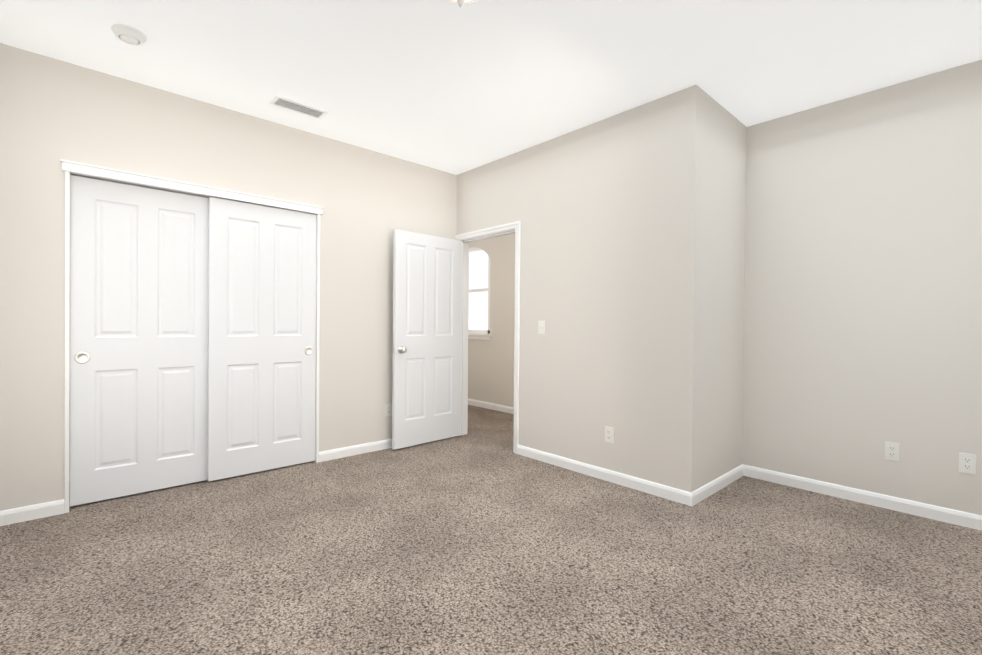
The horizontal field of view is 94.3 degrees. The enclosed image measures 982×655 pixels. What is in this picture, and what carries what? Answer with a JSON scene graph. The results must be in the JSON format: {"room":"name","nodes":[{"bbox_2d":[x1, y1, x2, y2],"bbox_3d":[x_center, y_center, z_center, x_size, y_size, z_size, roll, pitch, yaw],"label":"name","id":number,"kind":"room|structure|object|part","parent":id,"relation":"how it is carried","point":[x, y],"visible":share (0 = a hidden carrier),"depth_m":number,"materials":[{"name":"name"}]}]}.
{"room":"empty bedroom","nodes":[
{"label":"empty bedroom","id":0,"kind":"room"},
{"bbox_2d":[69,175,206,481],"bbox_3d":[-2.449,-0.247,3.916,2.500,2.740,0.100,0,1,-43],"label":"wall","id":1,"kind":"structure","parent":0,"point":[69,391],"depth_m":3.31,"materials":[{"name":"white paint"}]},
{"bbox_2d":[0,43,456,510],"bbox_3d":[-1.614,-0.239,3.746,3.500,2.740,0.120,0,1,-43],"label":"wall","id":2,"kind":"structure","parent":0,"point":[53,111],"depth_m":3.09,"materials":[{"name":"white paint"}]},
{"bbox_2d":[0,499,63,525],"bbox_3d":[-2.713,1.088,2.667,0.315,0.084,0.013,0,1,-43],"label":"baseboard","id":3,"kind":"structure","parent":2,"relation":"attached to","point":[26,513],"depth_m":2.67,"materials":[{"name":"white paint"}]},
{"bbox_2d":[70,175,208,505],"bbox_3d":[-2.342,0.086,3.104,0.775,2.060,0.035,0,1,-43],"label":"closet doors","id":4,"kind":"structure","parent":2,"relation":"in","point":[139,333],"depth_m":3.05,"materials":[{"name":"white paint"}]},
{"bbox_2d":[75,352,89,363],"bbox_3d":[-2.572,0.191,2.868,0.074,0.074,0.004,0,1,-43],"label":"door pull","id":5,"kind":"object","parent":4,"relation":"in","point":[82,357],"depth_m":2.87,"materials":[{"name":"white metal"}]},
{"bbox_2d":[60,159,322,512],"bbox_3d":[-2.016,0.061,3.296,1.600,2.140,0.046,0,1,-43],"label":"trim","id":6,"kind":"structure","parent":2,"relation":"attached to","point":[68,167],"depth_m":3.02,"materials":[{"name":"white paint"}]},
{"bbox_2d":[70,172,314,214],"bbox_3d":[-2.046,-0.967,3.331,1.520,0.024,0.090,0,1,-43],"label":"door track","id":7,"kind":"object","parent":2,"relation":"attached to","point":[125,182],"depth_m":3.11,"materials":[{"name":"white paint"}]},
{"bbox_2d":[207,197,316,481],"bbox_3d":[-1.766,0.087,3.570,0.775,2.060,0.035,0,1,-43],"label":"closet doors","id":8,"kind":"structure","parent":2,"relation":"in","point":[261,329],"depth_m":3.52,"materials":[{"name":"white paint"}]},
{"bbox_2d":[304,346,312,354],"bbox_3d":[-1.511,0.193,3.780,0.074,0.074,0.004,0,1,-43],"label":"door pull","id":9,"kind":"object","parent":8,"relation":"in","point":[308,350],"depth_m":3.78,"materials":[{"name":"white metal"}]},
{"bbox_2d":[319,439,391,461],"bbox_3d":[-0.914,1.091,4.319,1.450,0.084,0.013,0,1,-43],"label":"baseboard","id":10,"kind":"structure","parent":2,"relation":"attached to","point":[332,454],"depth_m":4.04,"materials":[{"name":"white paint"}]},
{"bbox_2d":[385,403,391,415],"bbox_3d":[-0.961,0.773,4.275,0.070,0.115,0.008,0,1,-43],"label":"electrical outlet","id":11,"kind":"object","parent":2,"relation":"attached to","point":[388,409],"visible":1,"depth_m":4.27,"materials":[{"name":"white plastic"}]},
{"bbox_2d":[0,405,981,654],"bbox_3d":[-0.482,1.194,3.369,4.900,0.100,7.240,0,1,-43],"label":"floor","id":12,"kind":"structure","parent":0,"point":[480,538],"depth_m":2.19,"materials":[{"name":"carpet"}]},
{"bbox_2d":[0,0,981,174],"bbox_3d":[-0.457,-1.646,3.348,4.900,0.100,7.240,0,1,-43],"label":"ceiling","id":13,"kind":"structure","parent":0,"point":[448,86],"depth_m":2.65,"materials":[{"name":"white paint"}]},
{"bbox_2d":[111,24,146,45],"bbox_3d":[-1.966,-1.580,2.477,0.152,0.045,0.152,0,1,-43],"label":"smoke detector","id":14,"kind":"object","parent":13,"relation":"attached to","point":[127,33],"visible":0.96,"depth_m":2.44,"materials":[{"name":"white plastic"}]},
{"bbox_2d":[269,95,327,119],"bbox_3d":[-1.400,-1.600,3.324,0.360,0.008,0.160,0,1,-43],"label":"ceiling vent","id":15,"kind":"object","parent":13,"relation":"in","point":[294,106],"visible":1,"depth_m":3.32,"materials":[{"name":"white plastic"}]},
{"bbox_3d":[-0.129,-1.547,1.926,0.376,0.070,0.376,0,1,-43],"label":"ceiling light","id":16,"kind":"object","parent":13,"relation":"attached to","visible":0},
{"bbox_2d":[449,0,475,7],"bbox_3d":[-0.130,-1.433,1.927,0.360,0.166,0.360,0,1,-43],"label":"shade","id":17,"kind":"object","parent":16,"relation":"attached to","point":[465,1],"depth_m":1.94,"materials":[{"name":"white glass"}]},
{"bbox_3d":[-0.130,-1.371,1.927,0.034,0.042,0.034,0,1,-43],"label":"ceiling light cap","id":18,"kind":"part","parent":17,"relation":"part of","materials":[{"name":"white glass"}]},
{"bbox_2d":[468,233,514,406],"bbox_3d":[0.572,-0.235,5.756,0.121,2.740,4.880,0,1,-43],"label":"wall","id":19,"kind":"structure","parent":0,"point":[491,371],"depth_m":6.19,"materials":[{"name":"white paint"}]},
{"bbox_2d":[468,247,491,339],"bbox_3d":[-0.269,-0.496,6.635,0.170,1.325,0.920,0,1,-43],"label":"window","id":20,"kind":"structure","parent":19,"relation":"in","point":[481,334],"depth_m":6.40,"materials":[{"name":"white paint"}]},
{"bbox_2d":[468,250,487,329],"bbox_3d":[-0.223,-0.538,6.677,0.005,1.238,0.838,0,1,-43],"label":"window panel","id":21,"kind":"object","parent":20,"relation":"attached to","point":[478,301],"depth_m":6.63,"materials":[{"name":"glass"}]},
{"bbox_2d":[468,399,513,413],"bbox_3d":[0.512,1.093,5.721,0.013,0.084,4.880,0,1,-43],"label":"baseboard","id":22,"kind":"structure","parent":19,"relation":"attached to","point":[497,407],"depth_m":6.26,"materials":[{"name":"white paint"}]},
{"bbox_2d":[456,91,677,486],"bbox_3d":[0.476,-0.222,3.970,0.120,2.740,2.380,0,1,-43],"label":"wall","id":23,"kind":"structure","parent":0,"point":[592,208],"depth_m":3.51,"materials":[{"name":"white paint"}]},
{"bbox_2d":[455,221,520,453],"bbox_3d":[-0.014,0.089,4.502,0.154,2.102,0.934,0,1,-43],"label":"door frame","id":24,"kind":"structure","parent":23,"relation":"attached to","point":[516,226],"depth_m":4.55,"materials":[{"name":"white paint"}]},
{"bbox_2d":[392,229,461,449],"bbox_3d":[-0.607,0.111,4.462,0.802,2.020,0.173,0,1,-45],"label":"bedroom door","id":25,"kind":"structure","parent":24,"relation":"attached to","point":[427,302],"depth_m":4.42,"materials":[{"name":"white paint"}]},
{"bbox_3d":[-0.858,0.205,4.216,0.100,0.066,0.173,0,1,-45],"label":"bedroom door knob","id":26,"kind":"part","parent":25,"relation":"part of","materials":[{"name":"silver metal"}]},
{"bbox_3d":[0.037,0.089,4.548,0.017,2.102,0.934,0,1,-43],"label":"hall door trim","id":27,"kind":"part","parent":24,"relation":"part of","materials":[{"name":"white wood"}]},
{"bbox_2d":[538,321,544,333],"bbox_3d":[0.430,-0.002,3.917,0.017,0.115,0.070,0,1,-43],"label":"light switch","id":28,"kind":"object","parent":23,"relation":"attached to","point":[541,327],"visible":1,"depth_m":3.92,"materials":[{"name":"white plastic"}]},
{"bbox_2d":[517,445,695,505],"bbox_3d":[0.778,1.112,3.541,0.013,0.084,1.576,0,1,-43],"label":"baseboard","id":29,"kind":"structure","parent":23,"relation":"attached to","point":[693,498],"depth_m":3.38,"materials":[{"name":"white paint"}]},
{"bbox_2d":[605,426,612,442],"bbox_3d":[0.887,0.806,3.426,0.008,0.115,0.070,0,1,-43],"label":"electrical outlet","id":30,"kind":"object","parent":23,"relation":"attached to","point":[608,434],"visible":1,"depth_m":3.42,"materials":[{"name":"white plastic"}]},
{"bbox_2d":[673,85,746,492],"bbox_3d":[1.793,-0.207,3.482,1.400,2.740,0.120,0,1,-43],"label":"wall","id":31,"kind":"structure","parent":0,"point":[710,282],"depth_m":3.12,"materials":[{"name":"white paint"}]},
{"bbox_2d":[696,464,743,503],"bbox_3d":[1.646,1.121,3.277,0.900,0.084,0.013,0,1,-43],"label":"baseboard","id":32,"kind":"structure","parent":31,"relation":"attached to","point":[707,490],"depth_m":3.26,"materials":[{"name":"white paint"}]},
{"bbox_2d":[742,59,981,515],"bbox_3d":[2.717,-0.195,2.892,0.120,2.740,2.000,0,1,-43],"label":"wall","id":33,"kind":"structure","parent":0,"point":[863,293],"depth_m":3.02,"materials":[{"name":"white paint"}]},
{"bbox_2d":[744,465,981,530],"bbox_3d":[2.646,1.133,2.868,0.013,0.084,1.970,0,1,-43],"label":"baseboard","id":34,"kind":"structure","parent":33,"relation":"attached to","point":[951,516],"depth_m":3.01,"materials":[{"name":"white paint"}]},
{"bbox_2d":[885,441,899,460],"bbox_3d":[2.586,0.799,2.937,0.008,0.115,0.070,0,1,-43],"label":"electrical outlet","id":35,"kind":"object","parent":33,"relation":"attached to","point":[892,450],"visible":1,"depth_m":2.94,"materials":[{"name":"white plastic"}]},
{"bbox_2d":[959,452,975,474],"bbox_3d":[2.813,0.803,2.690,0.008,0.115,0.070,0,1,-43],"label":"electrical outlet","id":36,"kind":"object","parent":33,"relation":"attached to","point":[967,463],"visible":1,"depth_m":2.69,"materials":[{"name":"white plastic"}]}
]}

